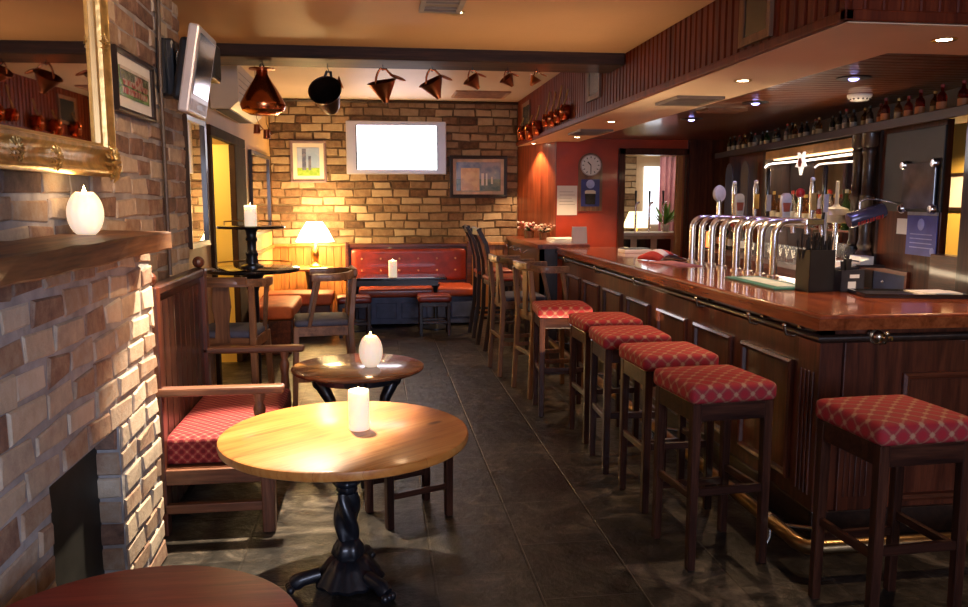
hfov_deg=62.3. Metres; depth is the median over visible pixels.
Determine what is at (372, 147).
wall screen
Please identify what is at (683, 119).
recessed light
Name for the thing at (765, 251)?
pint glass
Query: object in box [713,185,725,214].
handle
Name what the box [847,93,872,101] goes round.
smoke detector
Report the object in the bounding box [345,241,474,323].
bench
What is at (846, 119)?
bottle
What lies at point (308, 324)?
chair
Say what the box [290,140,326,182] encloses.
picture
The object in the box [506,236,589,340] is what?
table
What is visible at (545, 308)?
seat cushion
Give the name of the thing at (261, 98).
jug
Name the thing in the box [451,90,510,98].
ceiling vent
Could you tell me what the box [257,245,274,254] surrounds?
trim
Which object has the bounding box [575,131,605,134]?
grille
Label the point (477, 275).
chair
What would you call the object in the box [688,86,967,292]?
bar
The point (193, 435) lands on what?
seat cushion
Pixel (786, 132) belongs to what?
bottle
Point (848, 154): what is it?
light
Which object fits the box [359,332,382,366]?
candle
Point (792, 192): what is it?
bottle
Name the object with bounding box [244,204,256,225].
candle
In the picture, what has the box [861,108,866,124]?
bottle
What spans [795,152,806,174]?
star ornament
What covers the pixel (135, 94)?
print
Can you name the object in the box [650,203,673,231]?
potted plant
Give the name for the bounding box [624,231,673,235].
countertop
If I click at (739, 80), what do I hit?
recessed light
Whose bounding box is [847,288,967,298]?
tray
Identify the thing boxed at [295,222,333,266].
table lamp
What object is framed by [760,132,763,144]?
bottle
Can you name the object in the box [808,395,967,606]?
bar stool
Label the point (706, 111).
grille
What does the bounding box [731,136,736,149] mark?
bottle
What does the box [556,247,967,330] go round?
countertop
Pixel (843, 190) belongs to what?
bottle
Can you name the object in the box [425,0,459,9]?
grille
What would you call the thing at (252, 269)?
table
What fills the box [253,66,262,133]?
copper cup
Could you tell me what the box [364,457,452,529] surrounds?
stool
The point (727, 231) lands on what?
bottle
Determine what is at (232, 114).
outlet
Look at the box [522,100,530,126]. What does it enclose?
framed panel
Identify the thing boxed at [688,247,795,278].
countertop
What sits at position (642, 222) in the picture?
table lamp
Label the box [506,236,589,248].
countertop
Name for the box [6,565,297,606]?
pub table
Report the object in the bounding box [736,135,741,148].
bottle
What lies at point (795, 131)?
bottle
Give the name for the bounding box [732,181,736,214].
handle
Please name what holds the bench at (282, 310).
on the floor
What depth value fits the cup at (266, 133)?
6.69 m
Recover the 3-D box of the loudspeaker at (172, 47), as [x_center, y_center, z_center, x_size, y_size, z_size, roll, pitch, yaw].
[-1.694,-1.264,4.318,0.102,0.300,0.160,-1,7,-8]
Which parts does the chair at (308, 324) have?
leg, seat rail, arm rail, leg, post, leg, post, crest rail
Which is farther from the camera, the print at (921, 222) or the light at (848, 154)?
the light at (848, 154)
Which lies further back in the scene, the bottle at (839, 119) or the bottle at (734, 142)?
the bottle at (734, 142)
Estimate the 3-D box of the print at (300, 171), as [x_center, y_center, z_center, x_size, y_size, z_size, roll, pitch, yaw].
[-2.329,-1.749,10.624,0.290,0.104,0.002,-1,7,-8]
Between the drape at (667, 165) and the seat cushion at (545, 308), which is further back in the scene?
the drape at (667, 165)
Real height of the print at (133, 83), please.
0.131 m
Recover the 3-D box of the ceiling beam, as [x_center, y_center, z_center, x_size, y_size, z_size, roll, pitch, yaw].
[-0.575,-2.025,6.161,3.310,0.365,0.420,-1,7,-8]
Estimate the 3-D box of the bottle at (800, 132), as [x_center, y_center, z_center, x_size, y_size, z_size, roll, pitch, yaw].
[2.966,-1.605,7.473,0.055,0.165,0.054,-1,7,-8]
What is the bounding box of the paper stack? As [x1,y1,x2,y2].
[546,237,572,242]
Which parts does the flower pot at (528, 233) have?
pot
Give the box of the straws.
[797,232,833,260]
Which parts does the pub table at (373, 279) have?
leg, leg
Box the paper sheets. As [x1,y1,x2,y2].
[903,289,962,294]
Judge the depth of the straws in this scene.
4.58 m
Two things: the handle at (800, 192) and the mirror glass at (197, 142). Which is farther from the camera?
the mirror glass at (197, 142)
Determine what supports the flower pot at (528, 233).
on the table at (537, 249)
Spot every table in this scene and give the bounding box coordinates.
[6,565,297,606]
[206,220,299,383]
[216,401,468,603]
[291,353,423,488]
[298,265,332,289]
[344,274,446,331]
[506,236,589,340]
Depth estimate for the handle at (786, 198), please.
5.70 m
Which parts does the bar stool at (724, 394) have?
leg, leg, leg, leg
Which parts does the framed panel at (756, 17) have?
dark panel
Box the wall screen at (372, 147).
[346,120,446,174]
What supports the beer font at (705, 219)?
on the bar counter at (815, 346)
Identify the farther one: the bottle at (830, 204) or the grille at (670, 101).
the bottle at (830, 204)
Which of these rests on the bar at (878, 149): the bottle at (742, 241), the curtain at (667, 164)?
the bottle at (742, 241)
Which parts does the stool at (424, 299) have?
leg, leg, seat, leg, leg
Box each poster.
[581,179,599,205]
[905,212,938,256]
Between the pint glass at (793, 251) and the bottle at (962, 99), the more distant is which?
the pint glass at (793, 251)
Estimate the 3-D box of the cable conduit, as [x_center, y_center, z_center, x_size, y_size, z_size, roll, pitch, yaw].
[-1.689,-0.909,4.222,0.021,1.520,0.042,1,7,6]
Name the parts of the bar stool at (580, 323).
leg, leg, leg, leg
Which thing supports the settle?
on the floor
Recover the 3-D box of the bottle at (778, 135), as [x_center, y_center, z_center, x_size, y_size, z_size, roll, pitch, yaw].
[2.959,-1.680,8.052,0.055,0.165,0.054,-1,7,-8]
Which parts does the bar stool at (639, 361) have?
leg, leg, leg, leg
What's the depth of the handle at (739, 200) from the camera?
6.34 m
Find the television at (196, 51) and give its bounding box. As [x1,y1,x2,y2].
[155,23,215,119]
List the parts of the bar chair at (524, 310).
leg, post, crest rail, seat rail, leg, post, arm rail, leg, leg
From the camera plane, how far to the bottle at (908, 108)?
5.55 m
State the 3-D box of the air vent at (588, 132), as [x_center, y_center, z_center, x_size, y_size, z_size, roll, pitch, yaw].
[1.130,-1.825,8.538,0.350,0.020,0.550,-1,7,-8]
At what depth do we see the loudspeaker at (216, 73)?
5.09 m
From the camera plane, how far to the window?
13.34 m
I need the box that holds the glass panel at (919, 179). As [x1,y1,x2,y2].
[897,158,940,213]
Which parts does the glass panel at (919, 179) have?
panel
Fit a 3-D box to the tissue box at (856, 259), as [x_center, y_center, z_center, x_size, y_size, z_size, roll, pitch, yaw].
[2.844,-0.329,6.030,0.101,0.065,0.180,0,7,0]
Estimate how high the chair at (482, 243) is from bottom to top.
1.314 m
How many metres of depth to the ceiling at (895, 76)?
6.00 m
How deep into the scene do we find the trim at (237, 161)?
7.79 m
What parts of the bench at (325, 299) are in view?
panel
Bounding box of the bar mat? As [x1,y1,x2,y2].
[725,276,794,289]
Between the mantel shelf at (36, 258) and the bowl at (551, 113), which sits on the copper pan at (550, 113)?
the bowl at (551, 113)
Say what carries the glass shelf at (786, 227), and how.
attached to the bar at (878, 149)
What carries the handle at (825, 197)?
attached to the beer font at (779, 223)
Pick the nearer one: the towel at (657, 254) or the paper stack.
the towel at (657, 254)
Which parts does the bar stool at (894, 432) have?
leg, leg, leg, leg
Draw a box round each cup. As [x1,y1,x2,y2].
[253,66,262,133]
[253,124,260,133]
[263,66,272,138]
[263,129,269,138]
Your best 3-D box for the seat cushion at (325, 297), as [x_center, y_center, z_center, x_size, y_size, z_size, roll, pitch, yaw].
[-2.232,-0.077,9.659,0.820,0.155,0.500,-1,7,-8]
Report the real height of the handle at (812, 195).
0.282 m
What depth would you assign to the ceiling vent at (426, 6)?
4.66 m
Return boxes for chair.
[207,276,274,384]
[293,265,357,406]
[462,224,513,337]
[470,227,527,350]
[488,254,549,376]
[511,260,582,399]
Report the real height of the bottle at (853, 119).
0.165 m
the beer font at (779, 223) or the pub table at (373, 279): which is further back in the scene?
the pub table at (373, 279)
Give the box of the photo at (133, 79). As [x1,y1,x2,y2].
[110,44,156,122]
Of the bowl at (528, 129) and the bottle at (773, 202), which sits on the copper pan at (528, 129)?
the bowl at (528, 129)
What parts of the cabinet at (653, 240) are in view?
panel, panel, panel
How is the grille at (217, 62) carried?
attached to the loudspeaker at (216, 73)
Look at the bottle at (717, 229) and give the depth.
9.70 m
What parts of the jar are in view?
lid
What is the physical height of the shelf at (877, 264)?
0.020 m
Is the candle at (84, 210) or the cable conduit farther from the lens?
the cable conduit
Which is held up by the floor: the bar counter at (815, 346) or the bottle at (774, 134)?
the bar counter at (815, 346)
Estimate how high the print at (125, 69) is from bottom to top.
0.013 m
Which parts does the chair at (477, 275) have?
post, post, seat, leg, leg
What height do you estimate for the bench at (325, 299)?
0.515 m
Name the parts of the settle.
post, panel, post, seat frame, armrest, armrest, arm post, leg, arm post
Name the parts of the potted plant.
pot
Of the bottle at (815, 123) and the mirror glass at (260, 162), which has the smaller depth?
the bottle at (815, 123)
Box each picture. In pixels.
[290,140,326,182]
[450,155,506,197]
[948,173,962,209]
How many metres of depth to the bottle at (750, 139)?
8.80 m
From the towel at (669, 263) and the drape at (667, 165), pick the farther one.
the drape at (667, 165)
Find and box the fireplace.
[0,230,171,606]
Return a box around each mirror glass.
[0,0,97,142]
[188,121,206,242]
[252,154,269,230]
[787,155,852,260]
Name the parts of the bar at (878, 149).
arched panel, arched panel, panel, drawer, drawer, dark panel, post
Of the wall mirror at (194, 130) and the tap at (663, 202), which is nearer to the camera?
the wall mirror at (194, 130)
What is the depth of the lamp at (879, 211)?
5.69 m
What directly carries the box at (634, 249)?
on the bar counter at (815, 346)
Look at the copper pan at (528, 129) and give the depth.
9.78 m
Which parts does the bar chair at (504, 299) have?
leg, post, crest rail, leg, post, seat rail, arm rail, leg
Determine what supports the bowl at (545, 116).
on the copper pan at (545, 116)
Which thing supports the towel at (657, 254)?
on the bar counter at (815, 346)
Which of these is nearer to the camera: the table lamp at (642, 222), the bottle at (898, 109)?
the bottle at (898, 109)
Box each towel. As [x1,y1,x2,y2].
[637,249,686,260]
[648,261,702,266]
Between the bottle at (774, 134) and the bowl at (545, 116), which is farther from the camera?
the bowl at (545, 116)
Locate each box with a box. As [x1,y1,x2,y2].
[618,247,650,252]
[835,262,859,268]
[850,255,873,264]
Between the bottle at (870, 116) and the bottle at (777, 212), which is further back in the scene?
the bottle at (777, 212)
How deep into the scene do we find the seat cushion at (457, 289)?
10.18 m
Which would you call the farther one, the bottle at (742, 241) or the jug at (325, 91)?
the bottle at (742, 241)
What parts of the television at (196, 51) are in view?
casing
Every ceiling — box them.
[172,0,714,52]
[241,66,559,101]
[590,53,967,140]
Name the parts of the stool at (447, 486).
leg, leg, leg, leg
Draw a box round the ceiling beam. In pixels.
[216,43,624,72]
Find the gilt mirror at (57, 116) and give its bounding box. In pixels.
[0,0,121,182]
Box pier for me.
[624,156,636,230]
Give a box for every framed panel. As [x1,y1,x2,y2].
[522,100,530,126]
[586,73,601,102]
[738,0,773,48]
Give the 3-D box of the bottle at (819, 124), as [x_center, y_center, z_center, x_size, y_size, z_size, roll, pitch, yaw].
[2.938,-1.546,7.015,0.055,0.165,0.054,-1,7,-8]
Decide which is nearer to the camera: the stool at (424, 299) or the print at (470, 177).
the stool at (424, 299)
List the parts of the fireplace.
firebox plate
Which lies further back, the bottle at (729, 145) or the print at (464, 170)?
the print at (464, 170)
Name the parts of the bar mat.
pale panel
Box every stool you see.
[336,294,371,337]
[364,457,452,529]
[417,293,451,335]
[532,300,592,416]
[568,312,642,443]
[588,325,671,474]
[618,341,718,513]
[651,365,776,571]
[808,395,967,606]
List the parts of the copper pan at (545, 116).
handle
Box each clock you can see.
[578,153,602,210]
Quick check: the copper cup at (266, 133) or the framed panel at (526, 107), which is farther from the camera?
the framed panel at (526, 107)
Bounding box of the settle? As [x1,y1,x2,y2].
[150,256,304,536]
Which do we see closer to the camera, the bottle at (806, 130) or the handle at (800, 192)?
the handle at (800, 192)
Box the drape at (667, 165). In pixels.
[658,156,675,230]
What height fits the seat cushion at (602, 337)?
0.097 m
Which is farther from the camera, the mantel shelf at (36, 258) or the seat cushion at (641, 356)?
the seat cushion at (641, 356)
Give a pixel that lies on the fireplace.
(81, 487)
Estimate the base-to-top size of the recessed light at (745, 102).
0.024 m
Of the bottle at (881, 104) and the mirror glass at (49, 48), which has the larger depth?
the bottle at (881, 104)
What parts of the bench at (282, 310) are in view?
panel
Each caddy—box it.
[795,249,835,292]
[834,258,864,291]
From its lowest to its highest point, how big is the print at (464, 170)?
0.390 m
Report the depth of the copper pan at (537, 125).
9.33 m
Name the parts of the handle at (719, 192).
stem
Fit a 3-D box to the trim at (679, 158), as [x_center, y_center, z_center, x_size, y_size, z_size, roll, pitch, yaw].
[2.526,-0.835,10.467,0.070,2.170,0.080,-1,7,-8]
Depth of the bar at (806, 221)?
5.36 m
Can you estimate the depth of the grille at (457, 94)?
10.05 m
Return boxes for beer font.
[687,214,760,267]
[730,216,824,277]
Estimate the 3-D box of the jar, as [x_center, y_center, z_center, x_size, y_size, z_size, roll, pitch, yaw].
[2.853,-0.384,6.224,0.100,0.125,0.100,-1,7,-8]
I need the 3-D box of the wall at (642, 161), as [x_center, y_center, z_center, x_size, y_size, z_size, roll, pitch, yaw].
[2.573,-1.299,11.991,3.700,2.700,2.980,-1,7,-8]
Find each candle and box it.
[66,186,103,234]
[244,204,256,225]
[348,387,369,431]
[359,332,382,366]
[388,259,396,276]
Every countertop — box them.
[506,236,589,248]
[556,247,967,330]
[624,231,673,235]
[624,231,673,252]
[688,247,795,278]
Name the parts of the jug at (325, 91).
handle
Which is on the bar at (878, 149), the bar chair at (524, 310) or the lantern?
the lantern
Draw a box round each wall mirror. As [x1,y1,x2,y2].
[182,113,210,248]
[248,149,271,235]
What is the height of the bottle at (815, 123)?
0.165 m
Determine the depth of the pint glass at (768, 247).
7.73 m
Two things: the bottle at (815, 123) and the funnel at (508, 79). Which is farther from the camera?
the bottle at (815, 123)
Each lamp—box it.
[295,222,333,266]
[624,211,647,230]
[845,198,898,227]
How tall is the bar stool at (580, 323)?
0.839 m
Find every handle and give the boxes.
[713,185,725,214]
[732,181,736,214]
[734,194,744,215]
[753,180,758,215]
[765,168,770,216]
[780,193,791,217]
[795,188,804,217]
[809,177,816,217]
[821,165,828,218]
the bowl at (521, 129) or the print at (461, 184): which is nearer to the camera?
the bowl at (521, 129)
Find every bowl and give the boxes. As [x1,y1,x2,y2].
[517,126,524,140]
[525,123,532,139]
[532,120,541,135]
[542,114,549,126]
[548,111,556,125]
[553,109,562,122]
[560,104,570,119]
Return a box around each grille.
[214,47,220,79]
[238,72,250,95]
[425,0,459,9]
[455,92,505,97]
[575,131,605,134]
[664,98,712,104]
[705,110,737,112]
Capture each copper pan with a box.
[517,118,524,140]
[525,115,532,139]
[532,105,541,135]
[542,92,550,126]
[548,92,556,125]
[553,85,562,122]
[560,89,570,119]
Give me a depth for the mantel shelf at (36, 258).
2.32 m
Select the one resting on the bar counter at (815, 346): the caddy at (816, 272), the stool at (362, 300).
the caddy at (816, 272)
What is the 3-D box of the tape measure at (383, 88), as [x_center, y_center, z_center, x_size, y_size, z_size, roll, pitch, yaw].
[-0.771,-1.697,6.175,0.274,0.288,0.219,3,8,25]
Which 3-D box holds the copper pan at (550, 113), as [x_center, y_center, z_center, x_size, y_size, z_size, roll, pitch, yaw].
[0.735,-2.070,8.530,0.078,0.364,0.165,-1,7,-8]
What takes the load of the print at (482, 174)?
attached to the landscape picture at (471, 176)
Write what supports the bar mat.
on the bar counter at (815, 346)
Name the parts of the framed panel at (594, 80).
dark panel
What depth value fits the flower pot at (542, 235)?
9.96 m
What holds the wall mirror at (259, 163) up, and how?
attached to the wall at (255, 142)
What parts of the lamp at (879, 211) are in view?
lamp shade, arm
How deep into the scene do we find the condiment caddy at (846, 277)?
4.57 m
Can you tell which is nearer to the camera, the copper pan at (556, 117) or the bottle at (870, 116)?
the bottle at (870, 116)
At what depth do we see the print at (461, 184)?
10.94 m
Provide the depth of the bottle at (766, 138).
8.33 m
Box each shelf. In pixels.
[0,230,171,287]
[715,104,967,158]
[771,225,848,232]
[835,261,884,267]
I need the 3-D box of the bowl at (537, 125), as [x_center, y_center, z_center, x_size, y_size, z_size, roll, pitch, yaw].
[0.622,-2.060,9.380,0.078,0.187,0.186,-1,7,-8]
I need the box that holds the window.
[643,167,659,223]
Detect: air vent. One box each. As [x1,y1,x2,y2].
[568,129,612,135]
[655,95,724,105]
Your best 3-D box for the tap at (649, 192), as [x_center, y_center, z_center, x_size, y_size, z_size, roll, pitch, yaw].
[2.352,-1.300,11.296,0.075,0.581,0.043,-1,7,-8]
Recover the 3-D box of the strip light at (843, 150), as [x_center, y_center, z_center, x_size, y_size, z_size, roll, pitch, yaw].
[3.054,-1.366,7.339,0.060,0.010,2.000,0,7,0]
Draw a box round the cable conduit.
[156,0,171,274]
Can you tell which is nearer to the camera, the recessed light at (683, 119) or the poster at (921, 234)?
the poster at (921, 234)
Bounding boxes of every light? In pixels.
[680,118,702,120]
[734,79,751,82]
[742,101,768,104]
[764,153,851,167]
[774,149,852,160]
[836,75,871,80]
[930,37,957,42]
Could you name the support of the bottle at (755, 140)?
on the bar at (878, 149)
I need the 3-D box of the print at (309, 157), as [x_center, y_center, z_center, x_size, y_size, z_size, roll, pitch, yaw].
[-2.311,-1.863,10.609,0.035,0.185,0.002,-1,7,-8]
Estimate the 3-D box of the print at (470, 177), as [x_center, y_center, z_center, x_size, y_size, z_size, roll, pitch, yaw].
[-0.188,-1.694,10.919,0.256,0.304,0.002,-1,7,-8]
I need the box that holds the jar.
[843,246,856,258]
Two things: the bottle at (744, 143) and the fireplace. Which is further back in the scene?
the bottle at (744, 143)
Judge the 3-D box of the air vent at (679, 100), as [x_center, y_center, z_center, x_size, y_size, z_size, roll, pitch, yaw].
[1.495,-1.476,5.835,0.350,0.020,0.450,-1,7,-8]
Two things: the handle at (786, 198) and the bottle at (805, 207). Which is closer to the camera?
the handle at (786, 198)
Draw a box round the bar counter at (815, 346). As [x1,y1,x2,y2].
[548,247,967,554]
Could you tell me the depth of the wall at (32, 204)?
3.80 m
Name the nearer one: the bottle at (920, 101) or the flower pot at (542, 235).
the bottle at (920, 101)
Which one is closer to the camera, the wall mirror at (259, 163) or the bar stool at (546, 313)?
the bar stool at (546, 313)
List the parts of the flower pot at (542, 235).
pot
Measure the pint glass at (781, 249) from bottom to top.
0.130 m
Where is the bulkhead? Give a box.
[516,0,967,145]
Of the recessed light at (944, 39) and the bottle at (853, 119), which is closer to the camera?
the recessed light at (944, 39)
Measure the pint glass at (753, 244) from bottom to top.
0.130 m
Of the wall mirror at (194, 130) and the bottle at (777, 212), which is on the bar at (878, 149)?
the bottle at (777, 212)
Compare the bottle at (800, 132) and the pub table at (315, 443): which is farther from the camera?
the bottle at (800, 132)
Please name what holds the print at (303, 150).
attached to the picture at (308, 164)
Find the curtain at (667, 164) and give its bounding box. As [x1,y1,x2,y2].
[626,155,675,230]
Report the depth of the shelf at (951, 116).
6.08 m
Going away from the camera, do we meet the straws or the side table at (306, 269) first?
the straws
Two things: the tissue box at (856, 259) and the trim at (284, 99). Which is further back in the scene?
the trim at (284, 99)
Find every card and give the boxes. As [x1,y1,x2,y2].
[571,227,586,242]
[896,218,906,233]
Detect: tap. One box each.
[634,191,639,231]
[648,191,653,231]
[661,191,666,231]
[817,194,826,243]
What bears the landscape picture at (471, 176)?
attached to the wall at (354, 208)
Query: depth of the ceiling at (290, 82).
9.06 m
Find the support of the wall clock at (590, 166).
attached to the wall at (601, 226)
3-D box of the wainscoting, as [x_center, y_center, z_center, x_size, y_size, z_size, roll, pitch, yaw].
[-1.178,-0.319,10.960,3.320,1.020,0.060,-1,7,-8]
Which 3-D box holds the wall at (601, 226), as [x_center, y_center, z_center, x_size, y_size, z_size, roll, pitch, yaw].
[2.758,-0.953,10.483,3.740,2.400,0.120,-1,7,-8]
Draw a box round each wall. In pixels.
[0,0,189,281]
[189,93,273,384]
[268,101,517,243]
[517,142,556,237]
[556,139,687,299]
[636,156,675,230]
[945,122,966,254]
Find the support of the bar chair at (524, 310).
on the floor
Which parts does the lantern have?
lit glass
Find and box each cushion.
[167,388,290,463]
[248,296,301,319]
[262,290,333,305]
[351,248,465,279]
[359,282,472,297]
[532,300,592,317]
[568,312,642,332]
[589,325,671,349]
[619,341,718,371]
[654,365,776,403]
[815,395,967,445]
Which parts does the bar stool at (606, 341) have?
leg, leg, leg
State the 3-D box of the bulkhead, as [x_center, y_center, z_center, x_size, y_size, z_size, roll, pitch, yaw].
[2.832,-1.996,7.327,3.790,0.620,7.840,-1,7,-8]
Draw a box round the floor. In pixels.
[161,315,967,606]
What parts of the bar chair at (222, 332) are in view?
leg, crest rail, seat rail, arm rail, post, leg, leg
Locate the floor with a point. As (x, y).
(536, 520)
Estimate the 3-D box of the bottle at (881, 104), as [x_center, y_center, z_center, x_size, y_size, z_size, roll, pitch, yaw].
[2.975,-1.415,6.000,0.055,0.165,0.054,-1,7,-8]
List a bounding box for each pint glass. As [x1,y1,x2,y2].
[752,243,756,255]
[764,245,769,257]
[767,246,769,258]
[779,247,786,261]
[785,248,792,262]
[791,249,796,263]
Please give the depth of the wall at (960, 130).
7.79 m
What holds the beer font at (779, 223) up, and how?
on the bar counter at (815, 346)
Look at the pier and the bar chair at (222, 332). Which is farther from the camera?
the pier
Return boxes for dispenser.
[827,181,849,260]
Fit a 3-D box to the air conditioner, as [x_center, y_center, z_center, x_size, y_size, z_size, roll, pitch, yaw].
[-2.284,-1.926,7.429,0.233,0.386,1.400,-1,7,-8]
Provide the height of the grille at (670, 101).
0.014 m
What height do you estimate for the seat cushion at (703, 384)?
0.097 m
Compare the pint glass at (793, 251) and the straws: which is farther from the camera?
the pint glass at (793, 251)
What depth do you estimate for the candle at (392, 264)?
9.79 m
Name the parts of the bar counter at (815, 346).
panel moulding, panel moulding, panel moulding, panel moulding, panel moulding, panel moulding, under rail, panel moulding, panel moulding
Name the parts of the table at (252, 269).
rail, rail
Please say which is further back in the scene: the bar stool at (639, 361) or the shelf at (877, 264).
the shelf at (877, 264)
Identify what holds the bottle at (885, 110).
on the bar at (878, 149)
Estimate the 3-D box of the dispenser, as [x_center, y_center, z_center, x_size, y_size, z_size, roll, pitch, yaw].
[2.871,-0.636,6.535,0.230,0.725,0.230,-1,7,-8]
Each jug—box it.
[240,63,285,115]
[308,63,343,114]
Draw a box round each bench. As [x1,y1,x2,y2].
[248,296,301,354]
[262,290,333,312]
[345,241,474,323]
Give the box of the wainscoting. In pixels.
[272,242,507,315]
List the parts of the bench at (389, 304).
frame, panel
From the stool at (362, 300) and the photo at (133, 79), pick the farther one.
the stool at (362, 300)
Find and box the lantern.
[705,230,715,248]
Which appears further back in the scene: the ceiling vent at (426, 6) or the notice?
the notice
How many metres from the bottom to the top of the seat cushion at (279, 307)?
0.155 m
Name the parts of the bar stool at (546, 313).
leg, leg, leg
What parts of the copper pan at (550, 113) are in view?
handle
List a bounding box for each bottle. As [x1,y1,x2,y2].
[716,225,718,246]
[726,228,728,248]
[727,137,731,150]
[727,224,733,249]
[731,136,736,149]
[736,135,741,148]
[740,226,744,251]
[742,135,746,147]
[748,132,752,146]
[752,133,757,145]
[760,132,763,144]
[764,131,769,143]
[770,191,776,215]
[772,129,776,141]
[775,128,780,141]
[775,195,780,216]
[784,124,788,139]
[788,123,793,138]
[790,191,795,216]
[792,124,797,137]
[794,202,797,216]
[798,123,803,136]
[801,195,808,226]
[803,121,809,135]
[808,205,816,226]
[812,119,816,133]
[815,117,821,133]
[815,194,820,227]
[827,190,832,228]
[829,116,835,130]
[831,194,841,228]
[835,111,842,129]
[840,189,844,205]
[840,189,849,229]
[842,109,849,128]
[849,110,856,126]
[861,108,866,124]
[866,106,873,123]
[876,103,882,121]
[880,98,889,120]
[894,98,902,117]
[903,96,912,116]
[914,90,924,113]
[930,91,936,110]
[936,84,946,109]
[957,80,967,105]
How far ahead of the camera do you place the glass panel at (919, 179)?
5.39 m
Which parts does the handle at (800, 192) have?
stem, knob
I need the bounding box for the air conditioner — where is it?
[210,65,261,123]
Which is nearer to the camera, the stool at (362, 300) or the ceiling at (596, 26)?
the ceiling at (596, 26)
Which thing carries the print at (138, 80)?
attached to the photo at (133, 79)
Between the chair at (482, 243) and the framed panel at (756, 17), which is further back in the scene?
the chair at (482, 243)
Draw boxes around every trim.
[206,124,249,384]
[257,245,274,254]
[282,98,517,104]
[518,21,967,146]
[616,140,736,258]
[673,155,682,255]
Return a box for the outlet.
[216,109,250,122]
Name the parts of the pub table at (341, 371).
leg, leg, leg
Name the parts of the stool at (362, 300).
leg, seat, leg, leg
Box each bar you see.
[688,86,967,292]
[744,215,823,224]
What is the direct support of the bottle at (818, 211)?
on the bar at (878, 149)
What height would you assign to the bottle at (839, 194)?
0.300 m
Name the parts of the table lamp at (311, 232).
lamp shade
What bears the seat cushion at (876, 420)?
on the bar stool at (894, 432)
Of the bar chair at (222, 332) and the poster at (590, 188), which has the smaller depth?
the bar chair at (222, 332)
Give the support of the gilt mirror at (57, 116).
attached to the wall at (32, 204)
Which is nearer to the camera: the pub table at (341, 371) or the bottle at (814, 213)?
the pub table at (341, 371)
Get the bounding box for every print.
[118,64,148,106]
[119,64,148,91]
[120,64,148,81]
[123,78,147,94]
[123,86,147,102]
[135,77,142,86]
[297,147,319,167]
[297,168,319,175]
[302,149,305,169]
[308,156,310,169]
[456,162,500,178]
[456,179,500,190]
[461,168,479,190]
[481,173,483,184]
[909,219,933,254]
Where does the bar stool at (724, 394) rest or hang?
on the floor
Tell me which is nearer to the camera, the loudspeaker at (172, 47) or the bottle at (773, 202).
the loudspeaker at (172, 47)
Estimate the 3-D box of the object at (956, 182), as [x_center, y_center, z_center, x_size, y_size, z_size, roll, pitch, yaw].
[4.587,-1.083,7.753,0.020,0.360,0.260,-1,7,-8]
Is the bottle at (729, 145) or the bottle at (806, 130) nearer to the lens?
the bottle at (806, 130)
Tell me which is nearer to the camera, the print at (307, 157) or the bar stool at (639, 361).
the bar stool at (639, 361)
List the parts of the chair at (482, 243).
crest rail, post, post, seat frame, seat, leg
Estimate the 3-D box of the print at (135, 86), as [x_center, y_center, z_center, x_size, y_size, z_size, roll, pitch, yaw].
[-1.622,-1.010,3.731,0.002,0.026,0.388,-1,7,-8]
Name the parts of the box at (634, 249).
lid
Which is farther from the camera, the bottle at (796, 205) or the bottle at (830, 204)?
the bottle at (796, 205)
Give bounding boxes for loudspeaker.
[163,38,178,98]
[211,45,220,82]
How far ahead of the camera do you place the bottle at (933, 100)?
5.30 m
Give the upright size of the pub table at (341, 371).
0.638 m
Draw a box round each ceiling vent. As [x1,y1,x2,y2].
[419,0,466,13]
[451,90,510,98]
[696,108,747,113]
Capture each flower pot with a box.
[517,221,539,237]
[535,224,554,239]
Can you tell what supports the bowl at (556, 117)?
on the copper pan at (556, 117)
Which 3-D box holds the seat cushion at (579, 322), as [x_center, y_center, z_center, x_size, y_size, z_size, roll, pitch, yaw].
[0.814,0.118,5.395,0.405,0.097,0.405,-1,7,-10]
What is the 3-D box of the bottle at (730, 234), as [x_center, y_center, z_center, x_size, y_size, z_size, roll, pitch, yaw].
[2.831,-0.762,9.160,0.078,0.300,0.076,-1,7,-8]
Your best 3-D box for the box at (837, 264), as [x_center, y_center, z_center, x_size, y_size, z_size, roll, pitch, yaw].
[2.335,0.319,5.392,0.222,1.185,0.200,-3,8,-19]
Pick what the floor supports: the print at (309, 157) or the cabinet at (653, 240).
the cabinet at (653, 240)
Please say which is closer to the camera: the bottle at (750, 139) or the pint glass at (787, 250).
the pint glass at (787, 250)
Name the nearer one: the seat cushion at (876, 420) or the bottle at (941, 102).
the seat cushion at (876, 420)
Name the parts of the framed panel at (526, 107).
dark panel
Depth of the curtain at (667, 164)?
13.07 m
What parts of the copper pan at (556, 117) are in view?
handle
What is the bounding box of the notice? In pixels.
[557,186,576,214]
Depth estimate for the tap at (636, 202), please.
11.25 m

